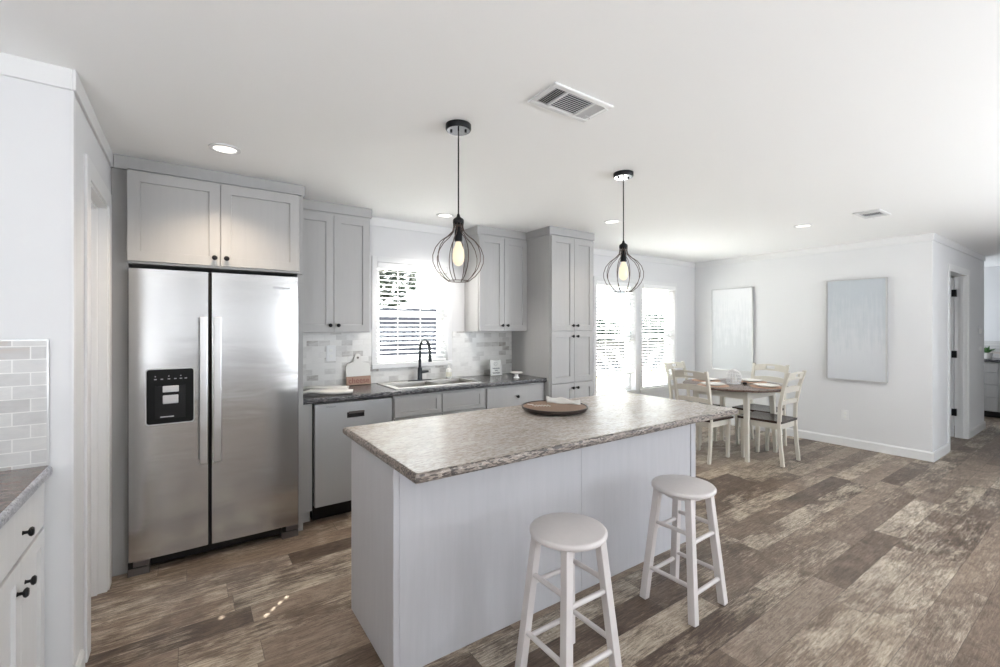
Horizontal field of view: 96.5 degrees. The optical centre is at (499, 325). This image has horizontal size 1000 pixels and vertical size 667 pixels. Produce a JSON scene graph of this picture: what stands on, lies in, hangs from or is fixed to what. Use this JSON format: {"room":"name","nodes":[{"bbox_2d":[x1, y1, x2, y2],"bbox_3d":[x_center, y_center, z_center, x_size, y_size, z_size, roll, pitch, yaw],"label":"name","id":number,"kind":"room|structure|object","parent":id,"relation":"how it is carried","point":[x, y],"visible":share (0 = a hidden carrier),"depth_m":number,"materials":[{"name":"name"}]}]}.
{"room":"kitchen","nodes":[
{"label":"kitchen","id":0,"kind":"room"},
{"bbox_2d":[0,75,78,666],"bbox_3d":[-2.748,0.226,1.002,2.633,2.403,0.120,0,0,-35],"label":"wall","id":1,"kind":"structure","parent":0,"point":[36,118],"depth_m":1.67,"materials":[{"name":"white paint"}]},
{"bbox_2d":[0,339,48,470],"bbox_3d":[-2.696,0.286,0.959,2.470,0.473,0.009,0,0,-35],"label":"tile backsplash","id":2,"kind":"structure","parent":1,"relation":"attached to","point":[24,363],"depth_m":1.62,"materials":[{"name":"grey tile"}]},
{"bbox_2d":[0,52,71,90],"bbox_3d":[-2.702,-0.937,0.953,2.613,0.078,0.012,0,0,-35],"label":"trim","id":3,"kind":"structure","parent":1,"relation":"attached to","point":[13,66],"depth_m":1.64,"materials":[{"name":"white paint"}]},
{"bbox_2d":[72,91,75,666],"bbox_3d":[-1.640,0.215,1.716,0.006,2.225,0.034,0,0,-35],"label":"trim","id":4,"kind":"structure","parent":1,"relation":"attached to","point":[73,92],"depth_m":1.70,"materials":[{"name":"white paint"}]},
{"bbox_2d":[79,105,113,651],"bbox_3d":[-2.171,0.226,2.381,0.110,2.403,1.486,0,0,-35],"label":"wall","id":5,"kind":"structure","parent":0,"point":[88,143],"depth_m":1.86,"materials":[{"name":"white paint"}]},
{"bbox_2d":[76,649,84,666],"bbox_3d":[-1.668,1.377,1.766,0.014,0.100,0.168,0,0,-35],"label":"baseboard","id":6,"kind":"structure","parent":5,"relation":"attached to","point":[80,662],"depth_m":1.79,"materials":[{"name":"white paint"}]},
{"bbox_2d":[72,69,112,166],"bbox_3d":[-1.908,-0.937,2.110,0.012,0.078,1.004,0,0,-35],"label":"trim","id":7,"kind":"structure","parent":5,"relation":"attached to","point":[77,87],"depth_m":1.97,"materials":[{"name":"white paint"}]},
{"bbox_2d":[84,153,111,662],"bbox_3d":[-2.006,0.349,2.150,0.127,2.157,0.719,0,0,-35],"label":"door frame","id":8,"kind":"structure","parent":5,"relation":"in","point":[97,197],"depth_m":2.36,"materials":[{"name":"white paint"}]},
{"bbox_2d":[129,226,694,400],"bbox_3d":[1.404,0.226,5.860,15.200,2.403,0.140,0,0,-35],"label":"wall","id":9,"kind":"structure","parent":0,"point":[384,242],"depth_m":5.79,"materials":[{"name":"white paint"}]},
{"bbox_2d":[303,199,371,332],"bbox_3d":[-1.378,-0.460,3.646,0.597,1.029,0.312,0,0,-35],"label":"upper cabinet","id":10,"kind":"object","parent":9,"relation":"attached to","point":[336,237],"visible":0.93,"depth_m":3.55,"materials":[{"name":"grey paint"}]},
{"bbox_2d":[303,331,511,386],"bbox_3d":[-0.792,0.284,4.241,2.238,0.457,0.007,0,0,-35],"label":"tile backsplash","id":11,"kind":"structure","parent":9,"relation":"attached to","point":[472,351],"depth_m":4.08,"materials":[{"name":"tile"}]},
{"bbox_2d":[326,345,335,360],"bbox_3d":[-1.434,0.232,3.785,0.078,0.135,0.008,0,0,-35],"label":"wall outlet","id":12,"kind":"object","parent":11,"relation":"attached to","point":[330,349],"visible":1,"depth_m":3.78,"materials":[{"name":"white plastic"}]},
{"bbox_2d":[372,256,451,368],"bbox_3d":[-0.852,-0.120,4.278,0.811,1.015,0.160,0,0,-35],"label":"window","id":13,"kind":"structure","parent":9,"relation":"in","point":[375,259],"depth_m":4.26,"materials":[{"name":"white paint"}]},
{"bbox_2d":[377,262,446,362],"bbox_3d":[-0.833,-0.119,4.250,0.699,0.913,0.068,0,0,-35],"label":"window blind","id":14,"kind":"object","parent":13,"relation":"attached to","point":[380,265],"visible":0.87,"depth_m":4.22,"materials":[{"name":"white plastic"}]},
{"bbox_2d":[370,217,463,236],"bbox_3d":[-0.795,-0.937,4.237,1.035,0.078,0.012,0,0,-35],"label":"trim","id":15,"kind":"structure","parent":9,"relation":"attached to","point":[374,221],"depth_m":4.20,"materials":[{"name":"white paint"}]},
{"bbox_2d":[464,225,526,330],"bbox_3d":[-0.035,-0.460,4.581,0.606,1.029,0.312,0,0,-35],"label":"upper cabinet","id":16,"kind":"object","parent":9,"relation":"attached to","point":[496,298],"visible":0.99,"depth_m":4.46,"materials":[{"name":"grey paint"}]},
{"bbox_2d":[594,276,638,395],"bbox_3d":[1.496,0.145,5.912,0.860,1.545,0.160,0,0,-35],"label":"window","id":17,"kind":"structure","parent":9,"relation":"in","point":[627,386],"depth_m":6.08,"materials":[{"name":"white paint"}]},
{"bbox_2d":[597,280,634,376],"bbox_3d":[1.515,0.038,5.884,0.748,1.228,0.068,0,0,-35],"label":"window blind","id":18,"kind":"object","parent":17,"relation":"attached to","point":[621,284],"visible":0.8,"depth_m":5.88,"materials":[{"name":"white plastic"}]},
{"bbox_2d":[593,248,694,267],"bbox_3d":[1.824,-0.937,6.060,2.897,0.078,0.012,0,0,-35],"label":"trim","id":19,"kind":"structure","parent":9,"relation":"attached to","point":[601,252],"depth_m":6.21,"materials":[{"name":"white paint"}]},
{"bbox_2d":[640,280,676,392],"bbox_3d":[2.235,0.145,6.426,0.850,1.545,0.160,0,0,-35],"label":"window","id":20,"kind":"structure","parent":9,"relation":"in","point":[666,300],"depth_m":6.53,"materials":[{"name":"white paint"}]},
{"bbox_2d":[643,284,675,387],"bbox_3d":[2.260,0.146,6.390,0.738,1.443,0.088,0,0,-35],"label":"window blind","id":21,"kind":"object","parent":20,"relation":"attached to","point":[645,286],"visible":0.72,"depth_m":6.39,"materials":[{"name":"white plastic"}]},
{"bbox_2d":[0,0,999,266],"bbox_3d":[3.414,-1.026,2.972,15.200,0.100,7.178,0,0,-35],"label":"ceiling","id":22,"kind":"structure","parent":0,"point":[738,124],"depth_m":1.97,"materials":[{"name":"white paint"}]},
{"bbox_2d":[208,143,240,154],"bbox_3d":[-1.513,-0.971,2.454,0.156,0.008,0.156,0,0,-35],"label":"recessed light","id":23,"kind":"object","parent":22,"relation":"in","point":[222,148],"visible":1,"depth_m":2.44,"materials":[{"name":"white paint"}]},
{"bbox_2d":[213,146,235,152],"bbox_3d":[-1.513,-0.973,2.454,0.114,0.002,0.114,0,0,-35],"label":"diffuser","id":24,"kind":"object","parent":23,"relation":"attached to","point":[220,149],"depth_m":2.46,"materials":[{"name":"white"}]},
{"bbox_2d":[436,213,453,217],"bbox_3d":[-0.483,-0.971,3.928,0.156,0.008,0.156,0,0,-35],"label":"recessed light","id":25,"kind":"object","parent":22,"relation":"in","point":[442,215],"visible":1,"depth_m":3.93,"materials":[{"name":"white"}]},
{"bbox_2d":[432,119,483,282],"bbox_3d":[-0.202,-0.595,2.167,0.246,0.759,0.248,0,0,-35],"label":"pendant lamp","id":26,"kind":"object","parent":22,"relation":"hanging from","point":[457,127],"visible":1,"depth_m":2.15,"materials":[{"name":"black metal"}]},
{"bbox_2d":[455,226,461,241],"bbox_3d":[-0.202,-0.449,2.167,0.038,0.080,0.038,0,0,-35],"label":"socket","id":27,"kind":"object","parent":26,"relation":"attached to","point":[458,229],"depth_m":2.15,"materials":[{"name":"black metal"}]},
{"bbox_2d":[528,82,612,122],"bbox_3d":[0.311,-0.961,1.951,0.341,0.028,0.184,0,0,-35],"label":"ceiling vent","id":28,"kind":"object","parent":22,"relation":"in","point":[559,98],"visible":1,"depth_m":1.94,"materials":[{"name":"white metal"}]},
{"bbox_2d":[604,220,620,223],"bbox_3d":[1.047,-0.971,4.169,0.156,0.008,0.156,0,0,-35],"label":"recessed light","id":29,"kind":"object","parent":22,"relation":"in","point":[606,221],"visible":1,"depth_m":4.15,"materials":[{"name":"white"}]},
{"bbox_2d":[603,170,643,292],"bbox_3d":[0.788,-0.595,2.847,0.248,0.759,0.246,0,0,44],"label":"pendant lamp","id":30,"kind":"object","parent":22,"relation":"hanging from","point":[623,175],"visible":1,"depth_m":2.83,"materials":[{"name":"black metal"}]},
{"bbox_2d":[620,249,626,261],"bbox_3d":[0.788,-0.449,2.847,0.038,0.080,0.038,0,0,44],"label":"socket","id":31,"kind":"object","parent":30,"relation":"attached to","point":[623,258],"depth_m":2.83,"materials":[{"name":"black metal"}]},
{"bbox_2d":[793,224,812,227],"bbox_3d":[2.945,-0.971,4.336,0.156,0.008,0.156,0,0,-35],"label":"recessed light","id":32,"kind":"object","parent":22,"relation":"in","point":[800,225],"visible":1,"depth_m":4.32,"materials":[{"name":"white"}]},
{"bbox_2d":[853,209,890,218],"bbox_3d":[3.226,-0.961,3.868,0.305,0.028,0.185,0,0,-35],"label":"ceiling vent","id":33,"kind":"object","parent":22,"relation":"in","point":[878,212],"visible":1,"depth_m":3.86,"materials":[{"name":"white metal"}]},
{"bbox_2d":[85,416,999,666],"bbox_3d":[3.414,1.477,2.972,15.200,0.100,7.178,0,0,-35],"label":"floor","id":34,"kind":"structure","parent":0,"point":[836,555],"depth_m":2.41,"materials":[{"name":"brown wood"}]},
{"bbox_2d":[0,482,44,666],"bbox_3d":[-1.520,0.996,0.904,0.637,0.862,1.420,0,0,-35],"label":"base cabinet","id":35,"kind":"object","parent":34,"relation":"on","point":[22,538],"visible":0.99,"depth_m":1.45,"materials":[{"name":"white paint"}]},
{"bbox_2d":[0,465,51,528],"bbox_3d":[-1.522,0.540,0.891,0.640,0.043,1.442,0,0,-35],"label":"countertop","id":36,"kind":"structure","parent":35,"relation":"on","point":[17,486],"depth_m":1.45,"materials":[{"name":"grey stone"}]},
{"bbox_2d":[111,154,304,576],"bbox_3d":[-1.926,0.226,3.025,1.026,2.402,0.707,0,0,-35],"label":"tall cabinet","id":37,"kind":"object","parent":34,"relation":"on","point":[166,216],"visible":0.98,"depth_m":2.68,"materials":[{"name":"grey paint"}]},
{"bbox_2d":[127,268,298,577],"bbox_3d":[-1.900,0.549,3.013,0.901,1.757,0.722,0,0,-35],"label":"refrigerator","id":38,"kind":"object","parent":34,"relation":"on","point":[213,358],"visible":1,"depth_m":2.74,"materials":[{"name":"grey metal"}]},
{"bbox_2d":[303,404,311,522],"bbox_3d":[-1.531,0.990,3.403,0.069,0.874,0.536,0,0,-35],"label":"base cabinet","id":39,"kind":"object","parent":34,"relation":"on","point":[307,408],"visible":0.25,"depth_m":3.19,"materials":[{"name":"grey paint"}]},
{"bbox_2d":[310,397,391,520],"bbox_3d":[-1.244,0.991,3.577,0.592,0.872,0.573,0,0,-35],"label":"dishwasher","id":40,"kind":"object","parent":34,"relation":"on","point":[331,448],"visible":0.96,"depth_m":3.28,"materials":[{"name":"grey metal"}]},
{"bbox_2d":[390,388,483,420],"bbox_3d":[-0.638,0.991,3.986,0.862,0.872,0.599,0,0,-35],"label":"base cabinet","id":41,"kind":"object","parent":34,"relation":"on","point":[404,407],"visible":0.19,"depth_m":3.74,"materials":[{"name":"grey paint"}]},
{"bbox_2d":[303,373,546,404],"bbox_3d":[-0.624,0.533,3.996,2.236,0.039,0.583,0,0,-35],"label":"countertop","id":42,"kind":"structure","parent":41,"relation":"on","point":[373,390],"depth_m":3.72,"materials":[{"name":"stone"}]},
{"bbox_2d":[303,386,348,389],"bbox_3d":[-1.399,0.493,3.537,0.377,0.041,0.134,0,0,-14],"label":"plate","id":43,"kind":"object","parent":42,"relation":"on","point":[306,387],"visible":0.73,"depth_m":3.52,"materials":[{"name":"white ceramic"}]},
{"bbox_2d":[303,389,352,393],"bbox_3d":[-1.294,0.492,3.349,0.361,0.040,0.103,0,0,-16],"label":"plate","id":44,"kind":"object","parent":42,"relation":"on","point":[317,391],"visible":0.88,"depth_m":3.32,"materials":[{"name":"white ceramic"}]},
{"bbox_2d":[345,354,370,385],"bbox_3d":[-1.236,0.378,3.886,0.210,0.270,0.061,0,0,-35],"label":"serving board","id":45,"kind":"object","parent":42,"relation":"on","point":[359,369],"visible":1,"depth_m":3.88,"materials":[{"name":"white wood"}]},
{"bbox_2d":[408,338,431,380],"bbox_3d":[-0.689,0.311,4.080,0.240,0.394,0.261,0,0,-35],"label":"faucet","id":46,"kind":"object","parent":42,"relation":"on","point":[420,371],"visible":1,"depth_m":4.14,"materials":[{"name":"grey metal"}]},
{"bbox_2d":[376,377,480,388],"bbox_3d":[-0.633,0.597,4.016,0.819,0.177,0.455,0,0,-35],"label":"sink","id":47,"kind":"object","parent":42,"relation":"in","point":[454,380],"visible":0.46,"depth_m":4.07,"materials":[{"name":"silver metal"}]},
{"bbox_2d":[388,381,438,387],"bbox_3d":[-0.761,0.599,3.896,0.378,0.172,0.311,0,0,-35],"label":"basin","id":48,"kind":"object","parent":47,"relation":"in","point":[412,383],"depth_m":4.02,"materials":[{"name":"silver metal"}]},
{"bbox_2d":[446,363,451,377],"bbox_3d":[-0.496,0.433,4.338,0.061,0.150,0.059,0,0,5],"label":"soap bottle","id":49,"kind":"object","parent":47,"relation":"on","point":[448,370],"visible":1,"depth_m":4.32,"materials":[{"name":"white plastic"}]},
{"bbox_2d":[427,379,473,383],"bbox_3d":[-0.449,0.599,4.113,0.343,0.172,0.311,0,0,-35],"label":"basin","id":50,"kind":"object","parent":47,"relation":"in","point":[439,381],"depth_m":4.23,"materials":[{"name":"silver metal"}]},
{"bbox_2d":[489,360,501,375],"bbox_3d":[-0.044,0.431,4.615,0.136,0.159,0.042,0,0,-35],"label":"sign","id":51,"kind":"object","parent":42,"relation":"on","point":[495,365],"visible":1,"depth_m":4.61,"materials":[{"name":"white plastic"}]},
{"bbox_2d":[510,371,522,377],"bbox_3d":[0.163,0.484,4.414,0.124,0.058,0.124,0,0,-35],"label":"dish","id":52,"kind":"object","parent":42,"relation":"on","point":[516,373],"visible":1,"depth_m":4.39,"materials":[{"name":"white ceramic"}]},
{"bbox_2d":[484,382,543,409],"bbox_3d":[0.006,0.991,4.435,0.704,0.872,0.599,0,0,-35],"label":"base cabinet","id":53,"kind":"object","parent":34,"relation":"on","point":[509,395],"visible":0.29,"depth_m":4.19,"materials":[{"name":"grey paint"}]},
{"bbox_2d":[351,423,695,666],"bbox_3d":[0.287,0.997,2.631,2.134,0.862,0.563,0,0,-35],"label":"kitchen island","id":54,"kind":"object","parent":34,"relation":"on","point":[439,566],"visible":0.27,"depth_m":2.08,"materials":[{"name":"white wood"}]},
{"bbox_2d":[343,392,737,483],"bbox_3d":[0.350,0.546,2.583,2.215,0.038,0.909,0,0,-35],"label":"island countertop","id":55,"kind":"structure","parent":54,"relation":"on","point":[424,449],"depth_m":2.23,"materials":[{"name":"stone"}]},
{"bbox_2d":[522,400,587,415],"bbox_3d":[0.340,0.511,2.777,0.412,0.032,0.412,0,0,-35],"label":"round tray","id":56,"kind":"object","parent":55,"relation":"on","point":[541,407],"visible":0.91,"depth_m":2.70,"materials":[{"name":"brown wood"}]},
{"bbox_2d":[546,396,580,404],"bbox_3d":[0.402,0.479,2.888,0.258,0.040,0.066,0,0,29],"label":"napkin","id":57,"kind":"object","parent":56,"relation":"on","point":[561,400],"visible":1,"depth_m":2.88,"materials":[{"name":"white fabric"}]},
{"bbox_2d":[512,226,593,399],"bbox_3d":[0.568,0.226,4.774,0.625,2.402,0.683,0,0,-35],"label":"pantry cabinet","id":58,"kind":"object","parent":34,"relation":"on","point":[556,345],"visible":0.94,"depth_m":4.51,"materials":[{"name":"grey paint"}]},
{"bbox_2d":[515,512,621,666],"bbox_3d":[0.278,1.126,1.820,0.316,0.608,0.314,0,0,-35],"label":"bar stool","id":59,"kind":"object","parent":34,"relation":"on","point":[569,534],"visible":1,"depth_m":1.78,"materials":[{"name":"paint"}]},
{"bbox_2d":[640,474,727,626],"bbox_3d":[0.954,1.126,2.323,0.316,0.608,0.314,0,0,-37],"label":"bar stool","id":60,"kind":"object","parent":34,"relation":"on","point":[689,489],"visible":1,"depth_m":2.29,"materials":[{"name":"paint"}]},
{"bbox_2d":[664,361,719,444],"bbox_3d":[2.404,0.948,5.605,0.434,0.958,0.529,0,0,-35],"label":"dining chair","id":61,"kind":"object","parent":34,"relation":"on","point":[681,364],"visible":0.27,"depth_m":5.66,"materials":[{"name":"beige paint"}]},
{"bbox_2d":[671,369,733,464],"bbox_3d":[2.203,0.948,4.865,0.529,0.958,0.434,0,0,-35],"label":"dining chair","id":62,"kind":"object","parent":34,"relation":"on","point":[726,421],"visible":0.73,"depth_m":4.73,"materials":[{"name":"beige wood"}]},
{"bbox_2d":[683,378,788,461],"bbox_3d":[2.676,1.045,5.109,1.084,0.766,1.084,0,0,-35],"label":"dining table","id":63,"kind":"object","parent":34,"relation":"on","point":[740,391],"visible":0.48,"depth_m":4.80,"materials":[{"name":"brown wood"}]},
{"bbox_2d":[692,379,720,381],"bbox_3d":[2.495,0.659,5.404,0.326,0.006,0.326,0,0,-35],"label":"placemat","id":64,"kind":"object","parent":63,"relation":"on","point":[692,379],"visible":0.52,"depth_m":5.36,"materials":[{"name":"beige fabric"}]},
{"bbox_2d":[697,383,728,386],"bbox_3d":[2.364,0.659,4.953,0.326,0.006,0.326,0,0,-35],"label":"placemat","id":65,"kind":"object","parent":63,"relation":"on","point":[700,384],"visible":0.5,"depth_m":4.91,"materials":[{"name":"beige"}]},
{"bbox_2d":[701,382,724,385],"bbox_3d":[2.364,0.646,4.953,0.256,0.020,0.256,0,0,-35],"label":"dinner plate","id":66,"kind":"object","parent":65,"relation":"on","point":[711,383],"visible":0.88,"depth_m":4.96,"materials":[{"name":"white ceramic"}]},
{"bbox_2d":[726,369,741,384],"bbox_3d":[2.676,0.579,5.109,0.164,0.166,0.162,0,0,-35],"label":"lantern","id":67,"kind":"object","parent":63,"relation":"on","point":[733,379],"visible":1,"depth_m":5.07,"materials":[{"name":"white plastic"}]},
{"bbox_2d":[738,380,766,382],"bbox_3d":[2.976,0.659,5.282,0.326,0.006,0.326,0,0,-35],"label":"placemat","id":68,"kind":"object","parent":63,"relation":"on","point":[738,380],"visible":0.31,"depth_m":5.17,"materials":[{"name":"beige fabric"}]},
{"bbox_2d":[742,378,763,381],"bbox_3d":[2.976,0.646,5.282,0.256,0.020,0.256,0,0,-35],"label":"dinner plate","id":69,"kind":"object","parent":68,"relation":"on","point":[743,379],"visible":0.85,"depth_m":5.30,"materials":[{"name":"white ceramic"}]},
{"bbox_2d":[749,385,781,388],"bbox_3d":[2.889,0.659,4.838,0.326,0.006,0.326,0,0,-35],"label":"placemat","id":70,"kind":"object","parent":63,"relation":"on","point":[755,386],"visible":0.52,"depth_m":4.75,"materials":[{"name":"beige"}]},
{"bbox_2d":[754,383,779,386],"bbox_3d":[2.889,0.646,4.838,0.256,0.020,0.256,0,0,-35],"label":"dinner plate","id":71,"kind":"object","parent":70,"relation":"on","point":[757,384],"visible":1,"depth_m":4.86,"materials":[{"name":"white ceramic"}]},
{"bbox_2d":[732,363,788,450],"bbox_3d":[3.136,0.948,5.362,0.529,0.958,0.434,0,0,-35],"label":"dining chair","id":72,"kind":"object","parent":34,"relation":"on","point":[753,407],"visible":0.68,"depth_m":5.37,"materials":[{"name":"beige paint"}]},
{"bbox_2d":[737,370,806,466],"bbox_3d":[2.906,0.948,4.779,0.434,0.958,0.529,0,0,-36],"label":"dining chair","id":73,"kind":"object","parent":34,"relation":"on","point":[778,421],"visible":0.97,"depth_m":4.69,"materials":[{"name":"beige paint"}]},
{"bbox_2d":[984,362,999,417],"bbox_3d":[8.149,0.996,6.707,0.640,0.862,2.300,0,0,-35],"label":"base cabinet","id":74,"kind":"object","parent":34,"relation":"on","point":[991,369],"visible":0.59,"depth_m":6.91,"materials":[{"name":"white paint"}]},
{"bbox_2d":[984,357,999,361],"bbox_3d":[8.141,0.539,6.701,0.660,0.040,2.300,0,0,-35],"label":"countertop","id":75,"kind":"structure","parent":74,"relation":"on","point":[992,359],"depth_m":6.91,"materials":[{"name":"stone"}]},
{"bbox_2d":[984,346,995,358],"bbox_3d":[7.717,0.415,7.060,0.176,0.208,0.223,0,0,-17],"label":"potted plant","id":76,"kind":"object","parent":75,"relation":"on","point":[987,355],"visible":0.87,"depth_m":7.03,"materials":[{"name":"green plant"}]},
{"bbox_2d":[695,240,934,451],"bbox_3d":[3.822,0.226,5.821,0.110,2.403,2.687,0,0,-35],"label":"wall","id":77,"kind":"structure","parent":0,"point":[790,292],"depth_m":5.41,"materials":[{"name":"white paint"}]},
{"bbox_2d":[712,287,753,371],"bbox_3d":[3.326,0.051,6.398,0.040,1.177,0.587,0,0,-35],"label":"wall picture","id":78,"kind":"object","parent":77,"relation":"attached to","point":[732,308],"visible":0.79,"depth_m":6.37,"materials":[{"name":"grey fabric"}]},
{"bbox_2d":[695,233,933,267],"bbox_3d":[3.779,-0.937,5.776,0.012,0.078,2.687,0,0,-35],"label":"trim","id":79,"kind":"structure","parent":77,"relation":"attached to","point":[930,236],"depth_m":5.46,"materials":[{"name":"white paint"}]},
{"bbox_2d":[731,418,933,461],"bbox_3d":[3.779,1.377,5.774,0.014,0.100,2.687,0,0,-35],"label":"baseboard","id":80,"kind":"structure","parent":77,"relation":"attached to","point":[855,443],"depth_m":5.16,"materials":[{"name":"white paint"}]},
{"bbox_2d":[841,410,848,419],"bbox_3d":[4.106,1.060,5.309,0.008,0.118,0.074,0,0,-35],"label":"wall outlet","id":81,"kind":"object","parent":77,"relation":"attached to","point":[844,413],"visible":1,"depth_m":5.30,"materials":[{"name":"white plastic"}]},
{"bbox_2d":[826,277,887,382],"bbox_3d":[4.155,0.047,5.208,0.040,1.183,0.573,0,0,-35],"label":"wall picture","id":82,"kind":"object","parent":77,"relation":"attached to","point":[856,309],"visible":1,"depth_m":5.19,"materials":[{"name":"grey fabric"}]},
{"bbox_2d":[950,276,954,425],"bbox_3d":[5.911,0.226,7.341,0.110,2.403,2.577,0,0,-35],"label":"door frame","id":83,"kind":"structure","parent":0,"point":[950,276],"depth_m":6.39,"materials":[{"name":"white paint"}]},
{"bbox_2d":[935,242,983,449],"bbox_3d":[5.663,0.226,5.532,2.583,2.403,0.110,0,0,-35],"label":"wall","id":84,"kind":"structure","parent":0,"point":[944,255],"depth_m":5.05,"materials":[{"name":"white paint"}]},
{"bbox_2d":[934,443,948,461],"bbox_3d":[4.811,1.377,4.864,0.640,0.100,0.014,0,0,-35],"label":"baseboard","id":85,"kind":"structure","parent":84,"relation":"attached to","point":[943,450],"depth_m":4.84,"materials":[{"name":"white paint"}]},
{"bbox_2d":[948,263,969,451],"bbox_3d":[5.252,0.360,5.732,1.077,2.135,0.932,0,0,-35],"label":"door","id":86,"kind":"structure","parent":84,"relation":"in","point":[961,293],"depth_m":5.65,"materials":[{"name":"white paint"}]},
{"bbox_2d":[933,233,985,261],"bbox_3d":[5.658,-0.937,5.454,2.705,0.078,0.012,0,0,-35],"label":"trim","id":87,"kind":"structure","parent":84,"relation":"attached to","point":[937,238],"depth_m":5.30,"materials":[{"name":"white paint"}]},
{"bbox_2d":[970,421,985,437],"bbox_3d":[6.364,1.377,5.944,0.990,0.100,0.014,0,0,-35],"label":"baseboard","id":88,"kind":"structure","parent":84,"relation":"attached to","point":[975,430],"depth_m":5.91,"materials":[{"name":"white paint"}]},
{"bbox_2d":[978,325,981,336],"bbox_3d":[6.480,0.070,6.029,0.196,0.150,0.009,0,0,-35],"label":"light switch","id":89,"kind":"object","parent":84,"relation":"attached to","point":[979,326],"visible":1,"depth_m":6.03,"materials":[{"name":"white plastic"}]},
{"bbox_2d":[984,266,999,357],"bbox_3d":[8.707,0.226,6.570,0.100,2.403,7.038,0,0,-35],"label":"wall","id":90,"kind":"structure","parent":0,"point":[991,274],"depth_m":7.34,"materials":[{"name":"white paint"}]},
{"bbox_2d":[984,341,999,356],"bbox_3d":[8.416,0.380,6.893,0.007,0.265,2.300,0,0,-35],"label":"tile backsplash","id":91,"kind":"structure","parent":90,"relation":"attached to","point":[993,344],"depth_m":7.32,"materials":[{"name":"grey stone"}]},
{"label":"outside","id":92,"kind":"structure","parent":0,"visible":0},
{"bbox_3d":[-14.564,1.952,47.186,90.000,0.150,85.902,0,0,-35],"label":"ground","id":93,"kind":"structure","parent":92,"visible":0},
{"bbox_2d":[379,269,416,308],"bbox_3d":[-3.741,-1.115,13.482,2.810,5.992,2.684,0,0,-35],"label":"tree","id":94,"kind":"object","parent":93,"relation":"on","point":[381,272],"visible":0.09,"depth_m":13.41,"materials":[{"name":"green plant"}]},
{"bbox_2d":[379,308,436,355],"bbox_3d":[-2.299,0.692,11.875,8.792,2.370,0.120,0,0,-35],"label":"fence","id":95,"kind":"object","parent":93,"relation":"on","point":[384,309],"visible":0.06,"depth_m":11.70,"materials":[{"name":"black paint"}]},
{"bbox_2d":[597,318,621,340],"bbox_3d":[4.347,0.693,21.016,2.832,2.383,2.755,0,0,-35],"label":"shrub","id":96,"kind":"object","parent":93,"relation":"on","point":[607,333],"visible":0.15,"depth_m":20.37,"materials":[{"name":"brown plant"}]},
{"bbox_2d":[597,338,663,371],"bbox_3d":[7.922,1.192,20.816,17.585,1.370,0.120,0,0,-35],"label":"fence","id":97,"kind":"object","parent":93,"relation":"on","point":[649,338],"visible":0.14,"depth_m":18.79,"materials":[{"name":"grey paint"}]},
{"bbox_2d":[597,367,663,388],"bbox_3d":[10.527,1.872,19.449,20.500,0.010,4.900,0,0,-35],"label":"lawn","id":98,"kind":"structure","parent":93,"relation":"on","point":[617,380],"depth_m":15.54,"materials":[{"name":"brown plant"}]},
{"bbox_2d":[622,313,663,339],"bbox_3d":[7.771,0.568,23.186,2.767,2.631,2.696,0,0,-35],"label":"shrub","id":99,"kind":"object","parent":93,"relation":"on","point":[659,316],"visible":0.29,"depth_m":22.38,"materials":[{"name":"brown plant"}]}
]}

